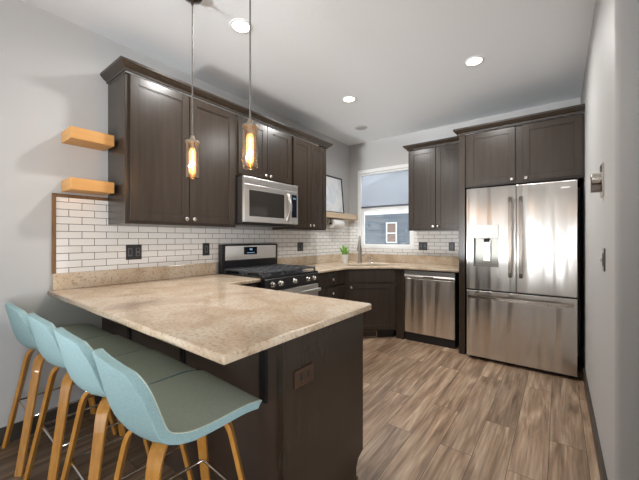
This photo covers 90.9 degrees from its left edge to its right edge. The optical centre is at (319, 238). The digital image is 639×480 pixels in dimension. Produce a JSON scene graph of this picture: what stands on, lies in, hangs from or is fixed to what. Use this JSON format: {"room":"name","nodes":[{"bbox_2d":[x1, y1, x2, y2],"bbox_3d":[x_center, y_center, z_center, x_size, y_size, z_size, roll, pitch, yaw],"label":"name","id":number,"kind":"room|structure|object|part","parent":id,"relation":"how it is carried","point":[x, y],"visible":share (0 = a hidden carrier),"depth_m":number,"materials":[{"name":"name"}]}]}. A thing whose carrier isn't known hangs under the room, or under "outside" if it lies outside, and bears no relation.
{"room":"kitchen","nodes":[
{"label":"kitchen","id":0,"kind":"room"},
{"bbox_2d":[0,0,348,427],"bbox_3d":[-1.988,-0.124,1.996,0.150,2.775,8.271,0,0,37],"label":"wall","id":1,"kind":"structure","parent":0,"point":[51,66],"depth_m":2.08,"materials":[{"name":"grey paint"}]},
{"bbox_2d":[0,396,101,445],"bbox_3d":[-2.979,1.210,0.557,0.014,0.105,4.480,0,0,37],"label":"baseboard","id":2,"kind":"structure","parent":1,"relation":"attached to","point":[17,427],"depth_m":2.08,"materials":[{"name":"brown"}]},
{"bbox_2d":[52,193,107,273],"bbox_3d":[-1.699,-0.035,2.243,0.012,0.544,0.330,0,0,37],"label":"trim","id":3,"kind":"structure","parent":1,"relation":"attached to","point":[54,195],"depth_m":2.12,"materials":[{"name":"brown wood"}]},
{"bbox_2d":[62,126,113,150],"bbox_3d":[-1.615,-0.694,2.197,0.200,0.078,0.253,0,0,37],"label":"floating shelf","id":4,"kind":"object","parent":1,"relation":"attached to","point":[73,135],"visible":1,"depth_m":2.14,"materials":[{"name":"brown wood"}]},
{"bbox_2d":[62,177,113,195],"bbox_3d":[-1.615,-0.360,2.197,0.200,0.078,0.253,0,0,37],"label":"floating shelf","id":5,"kind":"object","parent":1,"relation":"attached to","point":[72,185],"visible":1,"depth_m":2.13,"materials":[{"name":"brown wood"}]},
{"bbox_2d":[108,72,235,227],"bbox_3d":[-1.173,-0.636,2.649,0.356,1.062,0.948,0,0,37],"label":"upper cabinet","id":6,"kind":"object","parent":1,"relation":"attached to","point":[158,180],"visible":1,"depth_m":2.42,"materials":[{"name":"brown wood"}]},
{"bbox_3d":[-1.200,-0.641,2.386,0.020,1.028,0.442,0,0,37],"label":"door","id":7,"kind":"part","parent":6,"relation":"part of","materials":[{"name":"brown wood"}]},
{"bbox_3d":[-0.928,-0.641,2.745,0.020,1.028,0.446,0,0,37],"label":"door","id":8,"kind":"part","parent":6,"relation":"part of","materials":[{"name":"brown wood"}]},
{"bbox_2d":[100,56,332,148],"bbox_3d":[-0.730,-1.198,3.214,0.378,0.062,2.488,0,0,37],"label":"crown molding","id":9,"kind":"structure","parent":6,"relation":"attached to","point":[122,64],"depth_m":2.55,"materials":[{"name":"brown wood"}]},
{"bbox_2d":[56,197,348,272],"bbox_3d":[-0.649,-0.031,3.625,0.007,0.534,3.755,0,0,37],"label":"tile backsplash","id":10,"kind":"structure","parent":1,"relation":"attached to","point":[85,241],"depth_m":2.61,"materials":[{"name":"white tile"}]},
{"bbox_2d":[126,244,141,259],"bbox_3d":[-1.483,0.108,2.514,0.012,0.120,0.117,0,0,37],"label":"wall outlet","id":11,"kind":"object","parent":10,"relation":"attached to","point":[133,252],"visible":1,"depth_m":2.51,"materials":[{"name":"grey plastic"}]},
{"bbox_2d":[128,248,131,255],"bbox_3d":[-1.500,0.108,2.490,0.003,0.066,0.032,0,0,37],"label":"switch","id":12,"kind":"object","parent":11,"relation":"attached to","point":[129,249],"depth_m":2.49,"materials":[{"name":"grey plastic"}]},
{"bbox_2d":[203,243,209,255],"bbox_3d":[-1.091,0.103,3.029,0.012,0.120,0.073,0,0,37],"label":"wall outlet","id":13,"kind":"object","parent":10,"relation":"attached to","point":[206,246],"visible":1,"depth_m":3.03,"materials":[{"name":"grey plastic"}]},
{"bbox_2d":[297,242,302,250],"bbox_3d":[-0.250,0.107,4.135,0.012,0.116,0.110,0,0,37],"label":"wall outlet","id":14,"kind":"object","parent":10,"relation":"attached to","point":[299,244],"visible":1,"depth_m":4.13,"materials":[{"name":"grey plastic"}]},
{"bbox_2d":[236,115,290,184],"bbox_3d":[-0.654,-0.881,3.332,0.356,0.572,0.768,0,0,37],"label":"upper cabinet","id":15,"kind":"object","parent":1,"relation":"attached to","point":[270,148],"visible":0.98,"depth_m":3.20,"materials":[{"name":"brown wood"}]},
{"bbox_3d":[-0.656,-0.884,3.103,0.020,0.542,0.361,0,0,37],"label":"door","id":16,"kind":"part","parent":15,"relation":"part of","materials":[{"name":"brown wood"}]},
{"bbox_2d":[236,176,297,226],"bbox_3d":[-0.610,-0.356,3.303,0.460,0.450,0.755,0,0,37],"label":"microwave","id":17,"kind":"object","parent":15,"relation":"attached to","point":[259,202],"visible":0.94,"depth_m":3.11,"materials":[{"name":"grey metal"}]},
{"bbox_3d":[-0.517,-0.335,3.150,0.026,0.359,0.625,0,0,37],"label":"door","id":18,"kind":"part","parent":17,"relation":"part of","materials":[{"name":"silver metal"}]},
{"bbox_3d":[-0.320,-0.333,3.349,0.054,0.294,0.030,0,0,37],"label":"handle","id":19,"kind":"part","parent":17,"relation":"part of","materials":[{"name":"silver metal"}]},
{"bbox_3d":[-0.287,-0.335,3.452,0.026,0.359,0.127,0,0,37],"label":"control panel","id":20,"kind":"part","parent":17,"relation":"part of","materials":[{"name":"silver metal"}]},
{"bbox_3d":[-0.434,-0.884,3.395,0.020,0.542,0.361,0,0,37],"label":"door","id":21,"kind":"part","parent":15,"relation":"part of","materials":[{"name":"brown wood"}]},
{"bbox_2d":[272,136,325,230],"bbox_3d":[-0.219,-0.636,3.903,0.356,1.062,0.668,0,0,37],"label":"upper cabinet","id":22,"kind":"object","parent":1,"relation":"attached to","point":[308,160],"visible":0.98,"depth_m":3.79,"materials":[{"name":"brown wood"}]},
{"bbox_3d":[-0.206,-0.641,3.694,0.020,1.028,0.311,0,0,37],"label":"door","id":23,"kind":"part","parent":22,"relation":"part of","materials":[{"name":"brown wood"}]},
{"bbox_3d":[-0.014,-0.641,3.946,0.020,1.028,0.311,0,0,37],"label":"door","id":24,"kind":"part","parent":22,"relation":"part of","materials":[{"name":"brown wood"}]},
{"bbox_2d":[326,211,356,219],"bbox_3d":[0.225,-0.338,4.654,0.154,0.078,1.058,0,0,37],"label":"floating shelf","id":25,"kind":"object","parent":1,"relation":"attached to","point":[342,216],"visible":0.53,"depth_m":4.66,"materials":[{"name":"brown wood"}]},
{"bbox_2d":[326,175,343,212],"bbox_3d":[0.122,-0.654,4.574,0.063,0.552,0.790,0,0,37],"label":"framed print","id":26,"kind":"object","parent":25,"relation":"on","point":[334,201],"visible":0.46,"depth_m":4.71,"materials":[{"name":"white paper"}]},
{"bbox_2d":[0,336,599,479],"bbox_3d":[1.335,1.323,-0.531,8.500,0.120,8.271,0,0,37],"label":"floor","id":27,"kind":"structure","parent":0,"point":[431,412],"depth_m":2.11,"materials":[{"name":"wood"}]},
{"bbox_2d":[1,303,117,476],"bbox_3d":[-1.616,0.820,1.971,0.446,0.888,0.494,0,0,37],"label":"counter stool","id":28,"kind":"object","parent":27,"relation":"on","point":[18,319],"visible":0.63,"depth_m":1.78,"materials":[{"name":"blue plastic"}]},
{"bbox_3d":[-1.771,0.959,1.937,0.295,0.610,0.050,0,0,-13],"label":"leg","id":29,"kind":"part","parent":28,"relation":"part of","materials":[{"name":"brown wood"}]},
{"bbox_3d":[-1.607,0.959,1.812,0.050,0.610,0.295,0,0,-3],"label":"leg","id":30,"kind":"part","parent":28,"relation":"part of","materials":[{"name":"brown wood"}]},
{"bbox_3d":[-1.623,0.959,2.131,0.050,0.610,0.295,0,0,-3],"label":"leg","id":31,"kind":"part","parent":28,"relation":"part of","materials":[{"name":"brown wood"}]},
{"bbox_3d":[-1.459,0.959,2.007,0.295,0.610,0.050,0,0,-13],"label":"leg","id":32,"kind":"part","parent":28,"relation":"part of","materials":[{"name":"brown wood"}]},
{"bbox_2d":[23,313,150,479],"bbox_3d":[-1.245,0.820,1.714,0.446,0.888,0.494,0,0,37],"label":"counter stool","id":33,"kind":"object","parent":27,"relation":"on","point":[42,329],"visible":0.73,"depth_m":1.54,"materials":[{"name":"blue plastic"}]},
{"bbox_3d":[-1.400,0.959,1.680,0.295,0.610,0.050,0,0,-13],"label":"leg","id":34,"kind":"part","parent":33,"relation":"part of","materials":[{"name":"brown wood"}]},
{"bbox_3d":[-1.237,0.959,1.556,0.050,0.610,0.295,0,0,-3],"label":"leg","id":35,"kind":"part","parent":33,"relation":"part of","materials":[{"name":"brown wood"}]},
{"bbox_3d":[-1.252,0.959,1.875,0.050,0.610,0.295,0,0,-3],"label":"leg","id":36,"kind":"part","parent":33,"relation":"part of","materials":[{"name":"brown wood"}]},
{"bbox_3d":[-1.089,0.959,1.751,0.295,0.610,0.050,0,0,-13],"label":"leg","id":37,"kind":"part","parent":33,"relation":"part of","materials":[{"name":"brown wood"}]},
{"bbox_2d":[54,327,196,479],"bbox_3d":[-0.883,0.820,1.447,0.446,0.888,0.494,0,0,38],"label":"counter stool","id":38,"kind":"object","parent":27,"relation":"on","point":[152,365],"visible":0.68,"depth_m":1.30,"materials":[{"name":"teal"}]},
{"bbox_3d":[-1.039,0.959,1.415,0.295,0.610,0.050,0,0,-12],"label":"leg","id":39,"kind":"part","parent":38,"relation":"part of","materials":[{"name":"brown wood"}]},
{"bbox_3d":[-0.878,0.959,1.288,0.050,0.610,0.295,0,0,-2],"label":"leg","id":40,"kind":"part","parent":38,"relation":"part of","materials":[{"name":"brown wood"}]},
{"bbox_3d":[-0.726,0.959,1.480,0.295,0.610,0.050,0,0,-12],"label":"leg","id":41,"kind":"part","parent":38,"relation":"part of","materials":[{"name":"brown wood"}]},
{"bbox_2d":[92,348,261,479],"bbox_3d":[-0.521,0.820,1.171,0.446,0.888,0.494,0,0,40],"label":"counter stool","id":42,"kind":"object","parent":27,"relation":"on","point":[186,407],"visible":1,"depth_m":1.07,"materials":[{"name":"teal fabric"}]},
{"bbox_3d":[-0.678,0.959,1.145,0.295,0.610,0.050,0,0,-10],"label":"leg","id":43,"kind":"part","parent":42,"relation":"part of","materials":[{"name":"brown wood"}]},
{"bbox_3d":[-0.521,0.959,1.013,0.050,0.610,0.295,0,0,0],"label":"leg","id":44,"kind":"part","parent":42,"relation":"part of","materials":[{"name":"brown wood"}]},
{"bbox_3d":[-0.520,0.959,1.332,0.050,0.610,0.295,0,0,0],"label":"leg","id":45,"kind":"part","parent":42,"relation":"part of","materials":[{"name":"brown wood"}]},
{"bbox_3d":[-0.363,0.959,1.199,0.295,0.610,0.050,0,0,-10],"label":"leg","id":46,"kind":"part","parent":42,"relation":"part of","materials":[{"name":"brown wood"}]},
{"bbox_2d":[102,313,362,479],"bbox_3d":[-0.698,0.821,2.013,1.882,0.884,0.620,0,0,37],"label":"base cabinet","id":47,"kind":"object","parent":27,"relation":"on","point":[314,430],"visible":0.42,"depth_m":1.39,"materials":[{"name":"brown wood"}]},
{"bbox_2d":[127,327,130,339],"bbox_3d":[-1.311,0.522,1.937,0.040,0.282,0.262,0,0,37],"label":"bracket","id":48,"kind":"object","parent":47,"relation":"attached to","point":[128,328],"visible":0.02,"depth_m":2.03,"materials":[{"name":"black metal"}]},
{"bbox_2d":[180,348,184,363],"bbox_3d":[-0.793,0.522,1.544,0.040,0.282,0.262,0,0,37],"label":"bracket","id":49,"kind":"object","parent":47,"relation":"attached to","point":[182,351],"visible":0.02,"depth_m":1.64,"materials":[{"name":"black metal"}]},
{"bbox_3d":[-0.883,0.821,1.785,1.834,0.884,0.012,0,0,37],"label":"panel","id":50,"kind":"part","parent":47,"relation":"part of","materials":[{"name":"brown wood"}]},
{"bbox_2d":[47,262,370,364],"bbox_3d":[-0.656,0.308,2.035,1.924,0.142,1.303,0,0,37],"label":"countertop","id":51,"kind":"structure","parent":47,"relation":"on","point":[193,308],"depth_m":1.59,"materials":[{"name":"beige stone"}]},
{"bbox_2d":[259,349,266,403],"bbox_3d":[-0.304,0.522,1.172,0.040,0.282,0.262,0,0,37],"label":"bracket","id":52,"kind":"object","parent":47,"relation":"attached to","point":[262,354],"visible":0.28,"depth_m":1.26,"materials":[{"name":"black metal"}]},
{"bbox_3d":[-0.145,0.821,1.213,0.033,0.884,0.016,0,0,37],"label":"corner post","id":53,"kind":"part","parent":47,"relation":"part of","materials":[{"name":"brown wood"}]},
{"bbox_2d":[294,362,313,389],"bbox_3d":[-0.062,0.563,1.291,0.010,0.072,0.120,0,0,37],"label":"wall outlet","id":54,"kind":"object","parent":47,"relation":"attached to","point":[305,374],"visible":1,"depth_m":1.28,"materials":[{"name":"brown plastic"}]},
{"bbox_2d":[299,372,303,382],"bbox_3d":[-0.072,0.563,1.274,0.003,0.034,0.028,0,0,37],"label":"socket","id":55,"kind":"object","parent":54,"relation":"attached to","point":[301,374],"depth_m":1.27,"materials":[{"name":"brown plastic"}]},
{"bbox_3d":[0.039,0.821,1.450,0.022,0.884,0.588,0,0,37],"label":"panel","id":56,"kind":"part","parent":47,"relation":"part of","materials":[{"name":"brown wood"}]},
{"bbox_2d":[242,282,257,287],"bbox_3d":[-0.884,0.821,2.803,0.629,0.884,0.345,0,0,37],"label":"base cabinet","id":57,"kind":"object","parent":27,"relation":"on","point":[250,284],"visible":0.07,"depth_m":2.70,"materials":[{"name":"brown wood"}]},
{"bbox_2d":[219,243,320,295],"bbox_3d":[-0.485,0.660,3.210,0.723,1.205,0.762,0,0,37],"label":"gas range","id":58,"kind":"object","parent":27,"relation":"on","point":[259,261],"visible":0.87,"depth_m":3.15,"materials":[{"name":"black metal"}]},
{"bbox_2d":[222,269,317,279],"bbox_3d":[-0.485,0.348,3.210,0.603,0.020,0.762,0,0,37],"label":"cooktop","id":59,"kind":"object","parent":58,"relation":"in","point":[293,274],"depth_m":3.02,"materials":[{"name":"black metal"}]},
{"bbox_2d":[257,279,313,289],"bbox_3d":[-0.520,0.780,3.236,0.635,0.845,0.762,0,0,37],"label":"control panel","id":60,"kind":"object","parent":58,"relation":"in","point":[260,284],"depth_m":2.77,"materials":[{"name":"metal"}]},
{"bbox_3d":[-0.254,0.410,3.034,0.034,0.105,0.762,0,0,37],"label":"control panel","id":61,"kind":"part","parent":58,"relation":"part of","materials":[{"name":"black plastic"}]},
{"bbox_3d":[-0.254,0.763,3.034,0.035,0.580,0.754,0,0,37],"label":"oven door","id":62,"kind":"part","parent":58,"relation":"part of","materials":[{"name":"silver metal"}]},
{"bbox_3d":[-0.221,0.526,3.009,0.058,0.030,0.722,0,0,37],"label":"oven handle","id":63,"kind":"part","parent":58,"relation":"part of","materials":[{"name":"silver metal"}]},
{"bbox_2d":[317,270,344,299],"bbox_3d":[-0.098,0.821,3.811,0.660,0.884,0.648,0,0,37],"label":"base cabinet","id":64,"kind":"object","parent":27,"relation":"on","point":[332,284],"visible":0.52,"depth_m":3.64,"materials":[{"name":"brown wood"}]},
{"bbox_3d":[0.130,0.474,3.634,0.020,0.147,0.602,0,0,37],"label":"drawer","id":65,"kind":"part","parent":64,"relation":"part of","materials":[{"name":"brown wood"}]},
{"bbox_3d":[0.130,0.694,3.634,0.020,0.258,0.602,0,0,37],"label":"drawer","id":66,"kind":"part","parent":64,"relation":"part of","materials":[{"name":"brown wood"}]},
{"bbox_2d":[345,269,395,337],"bbox_3d":[0.587,0.821,4.371,1.070,0.884,1.069,0,0,37],"label":"base cabinet","id":67,"kind":"object","parent":27,"relation":"on","point":[376,287],"visible":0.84,"depth_m":3.94,"materials":[{"name":"brown wood"}]},
{"bbox_2d":[277,253,458,272],"bbox_3d":[0.696,0.308,3.881,1.842,0.142,1.721,0,0,37],"label":"countertop","id":68,"kind":"structure","parent":67,"relation":"on","point":[331,262],"depth_m":4.23,"materials":[{"name":"beige stone"}]},
{"bbox_2d":[340,246,349,262],"bbox_3d":[0.353,0.214,4.495,0.156,0.271,0.197,0,0,9],"label":"potted plant","id":69,"kind":"object","parent":68,"relation":"on","point":[344,255],"visible":0.98,"depth_m":4.47,"materials":[{"name":"green plant"}]},
{"bbox_3d":[0.360,0.288,4.506,0.120,0.122,0.120,0,0,37],"label":"pot","id":70,"kind":"part","parent":69,"relation":"part of","materials":[{"name":"white ceramic"}]},
{"bbox_2d":[357,236,366,262],"bbox_3d":[0.567,0.154,4.423,0.129,0.390,0.208,0,0,33],"label":"kitchen faucet","id":71,"kind":"object","parent":68,"relation":"on","point":[359,248],"visible":1,"depth_m":4.47,"materials":[{"name":"silver metal"}]},
{"bbox_2d":[363,331,376,336],"bbox_3d":[0.597,1.213,3.995,0.280,0.084,0.008,0,0,-8],"label":"vent register","id":72,"kind":"object","parent":67,"relation":"attached to","point":[365,333],"visible":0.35,"depth_m":4.00,"materials":[{"name":"brown"}]},
{"bbox_3d":[0.643,0.491,3.960,0.653,0.224,0.030,0,0,-8],"label":"rail","id":73,"kind":"part","parent":67,"relation":"part of","materials":[{"name":"brown wood"}]},
{"bbox_3d":[0.646,0.474,3.936,0.593,0.147,0.020,0,0,-8],"label":"false drawer","id":74,"kind":"part","parent":67,"relation":"part of","materials":[{"name":"brown wood"}]},
{"bbox_3d":[0.646,0.852,3.936,0.593,0.573,0.020,0,0,-8],"label":"door","id":75,"kind":"part","parent":67,"relation":"part of","materials":[{"name":"brown wood"}]},
{"bbox_2d":[396,269,407,338],"bbox_3d":[1.188,0.821,4.189,0.104,0.884,0.575,0,0,37],"label":"filler panel","id":76,"kind":"object","parent":27,"relation":"on","point":[400,279],"visible":0.32,"depth_m":3.96,"materials":[{"name":"brown wood"}]},
{"bbox_2d":[404,269,458,348],"bbox_3d":[1.466,0.829,3.969,0.594,0.868,0.574,0,0,37],"label":"dishwasher","id":77,"kind":"object","parent":27,"relation":"on","point":[431,297],"visible":0.97,"depth_m":3.72,"materials":[{"name":"silver metal"}]},
{"bbox_3d":[1.303,0.442,3.755,0.594,0.090,0.034,0,0,37],"label":"panel","id":78,"kind":"part","parent":77,"relation":"part of","materials":[{"name":"silver metal"}]},
{"bbox_2d":[459,135,466,354],"bbox_3d":[1.767,0.066,3.713,0.062,2.395,0.690,0,0,37],"label":"panel","id":79,"kind":"object","parent":27,"relation":"on","point":[462,138],"visible":0.47,"depth_m":3.44,"materials":[{"name":"brown wood"}]},
{"bbox_2d":[467,179,576,376],"bbox_3d":[2.118,0.364,3.316,0.910,1.797,0.793,0,0,37],"label":"refrigerator","id":80,"kind":"object","parent":27,"relation":"on","point":[522,239],"visible":1,"depth_m":3.02,"materials":[{"name":"grey metal"}]},
{"bbox_3d":[1.719,-0.070,3.244,0.232,0.135,0.061,0,0,37],"label":"dispenser panel","id":81,"kind":"part","parent":80,"relation":"part of","materials":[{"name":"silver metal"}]},
{"bbox_3d":[1.755,0.002,3.224,0.444,1.047,0.062,0,0,37],"label":"door","id":82,"kind":"part","parent":80,"relation":"part of","materials":[{"name":"silver metal"}]},
{"bbox_3d":[1.857,-0.012,3.062,0.028,0.782,0.073,0,0,37],"label":"handle","id":83,"kind":"part","parent":80,"relation":"part of","materials":[{"name":"grey metal"}]},
{"bbox_3d":[1.927,-0.012,3.009,0.028,0.782,0.073,0,0,37],"label":"handle","id":84,"kind":"part","parent":80,"relation":"part of","materials":[{"name":"grey metal"}]},
{"bbox_3d":[1.940,0.884,3.083,0.910,0.687,0.062,0,0,37],"label":"freezer drawer","id":85,"kind":"part","parent":80,"relation":"part of","materials":[{"name":"silver metal"}]},
{"bbox_3d":[2.120,0.002,2.947,0.460,1.047,0.062,0,0,37],"label":"door","id":86,"kind":"part","parent":80,"relation":"part of","materials":[{"name":"silver metal"}]},
{"bbox_2d":[21,0,595,145],"bbox_3d":[1.335,-1.572,-0.531,8.500,0.120,8.271,0,0,37],"label":"ceiling","id":87,"kind":"structure","parent":0,"point":[402,61],"depth_m":2.56,"materials":[{"name":"white paint"}]},
{"bbox_2d":[185,0,201,149],"bbox_3d":[-0.781,-0.942,1.932,0.124,1.141,0.124,0,0,37],"label":"pendant light","id":88,"kind":"object","parent":87,"relation":"hanging from","point":[191,141],"visible":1,"depth_m":1.93,"materials":[{"name":"brown metal"}]},
{"bbox_3d":[-0.781,-1.036,1.932,0.008,0.893,0.008,0,0,37],"label":"cord","id":89,"kind":"part","parent":88,"relation":"part of","materials":[{"name":"grey fabric"}]},
{"bbox_2d":[229,18,251,33],"bbox_3d":[-0.558,-1.508,2.236,0.160,0.006,0.160,0,0,37],"label":"recessed light","id":90,"kind":"object","parent":87,"relation":"in","point":[239,25],"visible":0.89,"depth_m":2.23,"materials":[{"name":"white paint"}]},
{"bbox_2d":[242,0,257,168],"bbox_3d":[-0.355,-0.935,1.608,0.124,1.153,0.124,0,0,37],"label":"pendant light","id":91,"kind":"object","parent":87,"relation":"hanging from","point":[249,126],"visible":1,"depth_m":1.60,"materials":[{"name":"brown metal"}]},
{"bbox_3d":[-0.355,-1.026,1.608,0.008,0.913,0.008,0,0,37],"label":"cord","id":92,"kind":"part","parent":91,"relation":"part of","materials":[{"name":"grey plastic"}]},
{"bbox_2d":[342,96,355,102],"bbox_3d":[0.320,-1.508,3.405,0.160,0.006,0.160,0,0,37],"label":"recessed light","id":93,"kind":"object","parent":87,"relation":"in","point":[348,99],"visible":1,"depth_m":3.41,"materials":[{"name":"white paint"}]},
{"bbox_2d":[355,125,366,129],"bbox_3d":[0.565,-1.505,4.280,0.170,0.014,0.170,0,0,37],"label":"ceiling speaker","id":94,"kind":"object","parent":87,"relation":"attached to","point":[360,127],"visible":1,"depth_m":4.25,"materials":[{"name":"grey plastic"}]},
{"bbox_2d":[464,56,484,66],"bbox_3d":[1.316,-1.508,2.677,0.160,0.006,0.160,0,0,37],"label":"recessed light","id":95,"kind":"object","parent":87,"relation":"in","point":[475,60],"visible":1,"depth_m":2.67,"materials":[{"name":"white paint"}]},
{"bbox_2d":[349,97,580,356],"bbox_3d":[3.793,-0.124,2.701,8.200,2.775,0.150,0,0,37],"label":"wall","id":96,"kind":"structure","parent":0,"point":[385,152],"depth_m":4.51,"materials":[{"name":"grey paint"}]},
{"bbox_2d":[358,164,413,248],"bbox_3d":[1.008,-0.463,4.780,0.920,1.228,0.112,0,0,37],"label":"window","id":97,"kind":"structure","parent":96,"relation":"in","point":[361,211],"depth_m":4.87,"materials":[{"name":"white paint"}]},
{"bbox_2d":[361,168,407,207],"bbox_3d":[0.995,-0.753,4.762,0.816,0.546,0.030,0,0,37],"label":"roller shade","id":98,"kind":"object","parent":97,"relation":"attached to","point":[388,188],"visible":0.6,"depth_m":4.75,"materials":[{"name":"grey fabric"}]},
{"bbox_3d":[1.018,-0.180,4.793,0.820,0.603,0.030,0,0,37],"label":"sash","id":99,"kind":"part","parent":97,"relation":"part of","materials":[{"name":"white paint"}]},
{"bbox_2d":[349,220,458,256],"bbox_3d":[1.218,-0.031,4.560,1.834,0.534,0.007,0,0,37],"label":"tile backsplash","id":100,"kind":"structure","parent":96,"relation":"attached to","point":[437,241],"depth_m":4.37,"materials":[{"name":"white tile"}]},
{"bbox_2d":[419,242,426,249],"bbox_3d":[1.441,0.106,4.380,0.120,0.114,0.009,0,0,37],"label":"wall outlet","id":101,"kind":"object","parent":100,"relation":"attached to","point":[422,245],"visible":1,"depth_m":4.38,"materials":[{"name":"grey plastic"}]},
{"bbox_2d":[449,242,454,250],"bbox_3d":[1.745,0.106,4.149,0.075,0.115,0.009,0,0,37],"label":"wall outlet","id":102,"kind":"object","parent":100,"relation":"attached to","point":[451,244],"visible":1,"depth_m":4.14,"materials":[{"name":"grey plastic"}]},
{"bbox_2d":[408,143,458,230],"bbox_3d":[1.554,-0.636,4.085,0.724,1.062,0.356,0,0,37],"label":"upper cabinet","id":103,"kind":"object","parent":96,"relation":"attached to","point":[433,172],"visible":0.87,"depth_m":3.98,"materials":[{"name":"brown wood"}]},
{"bbox_3d":[1.333,-0.641,4.081,0.341,1.028,0.020,0,0,37],"label":"door","id":104,"kind":"part","parent":103,"relation":"part of","materials":[{"name":"brown wood"}]},
{"bbox_3d":[1.609,-0.641,3.871,0.341,1.028,0.020,0,0,37],"label":"door","id":105,"kind":"part","parent":103,"relation":"part of","materials":[{"name":"brown wood"}]},
{"bbox_2d":[466,113,584,188],"bbox_3d":[2.179,-0.842,3.380,0.996,0.580,0.721,0,0,37],"label":"upper cabinet","id":106,"kind":"object","parent":96,"relation":"attached to","point":[551,150],"visible":0.99,"depth_m":3.07,"materials":[{"name":"brown wood"}]},
{"bbox_3d":[1.784,-0.846,3.279,0.438,0.548,0.020,0,0,37],"label":"door","id":107,"kind":"part","parent":106,"relation":"part of","materials":[{"name":"brown wood"}]},
{"bbox_2d":[403,103,584,150],"bbox_3d":[1.838,-1.181,3.626,1.836,0.097,0.742,0,0,37],"label":"crown molding","id":108,"kind":"structure","parent":106,"relation":"attached to","point":[580,108],"depth_m":3.18,"materials":[{"name":"brown wood"}]},
{"bbox_3d":[2.190,-0.846,2.970,0.454,0.548,0.020,0,0,37],"label":"door","id":109,"kind":"part","parent":106,"relation":"part of","materials":[{"name":"brown wood"}]},
{"bbox_2d":[581,0,638,479],"bbox_3d":[1.812,-0.124,1.870,0.245,2.775,3.571,0,0,37],"label":"wall","id":110,"kind":"structure","parent":0,"point":[610,87],"depth_m":1.33,"materials":[{"name":"grey paint"}]},
{"bbox_2d":[583,367,607,479],"bbox_3d":[1.818,1.210,2.091,0.014,0.105,1.870,0,0,37],"label":"baseboard","id":111,"kind":"structure","parent":110,"relation":"attached to","point":[601,466],"depth_m":1.91,"materials":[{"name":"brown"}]},
{"bbox_2d":[590,162,603,196],"bbox_3d":[1.492,-0.312,1.692,0.050,0.170,0.124,0,0,37],"label":"wall sconce","id":112,"kind":"object","parent":110,"relation":"attached to","point":[596,179],"visible":1,"depth_m":1.67,"materials":[{"name":"silver metal"}]},
{"bbox_3d":[1.508,-0.312,1.679,0.008,0.170,0.124,0,0,37],"label":"plate","id":113,"kind":"part","parent":112,"relation":"part of","materials":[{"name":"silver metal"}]},
{"bbox_2d":[599,248,605,271],"bbox_3d":[1.452,0.108,1.616,0.022,0.116,0.074,0,0,37],"label":"light switch","id":114,"kind":"object","parent":110,"relation":"attached to","point":[603,259],"visible":1,"depth_m":1.59,"materials":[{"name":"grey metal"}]},
{"bbox_3d":[1.457,0.108,1.612,0.007,0.116,0.074,0,0,37],"label":"plate","id":115,"kind":"part","parent":114,"relation":"part of","materials":[{"name":"grey metal"}]},
{"label":"outside","id":116,"kind":"structure","parent":0,"visible":0},
{"bbox_3d":[5.880,1.713,12.219,18.000,0.100,17.429,0,0,37],"label":"ground","id":117,"kind":"structure","parent":116,"visible":0},
{"bbox_2d":[365,205,409,243],"bbox_3d":[5.966,-0.647,9.358,10.000,4.620,5.480,0,0,37],"label":"neighbor house","id":118,"kind":"structure","parent":117,"relation":"on","point":[391,226],"depth_m":9.24,"materials":[{"name":"grey"}]},
{"bbox_3d":[2.108,-0.172,9.175,0.260,0.530,0.006,0,0,37],"label":"pane","id":119,"kind":"part","parent":118,"relation":"part of","materials":[{"name":"brown"}]},
{"bbox_3d":[0.247,-0.253,4.655,0.060,0.091,0.330,0,0,37],"label":"paper towel holder","id":120,"kind":"object","parent":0,"visible":0},
{"bbox_2d":[328,219,344,227],"bbox_3d":[0.250,-0.219,4.659,0.126,0.126,0.264,0,0,37],"label":"paper towel roll","id":121,"kind":"object","parent":120,"relation":"hanging from","point":[335,223],"visible":1,"depth_m":4.58,"materials":[{"name":"white paper"}]}
]}

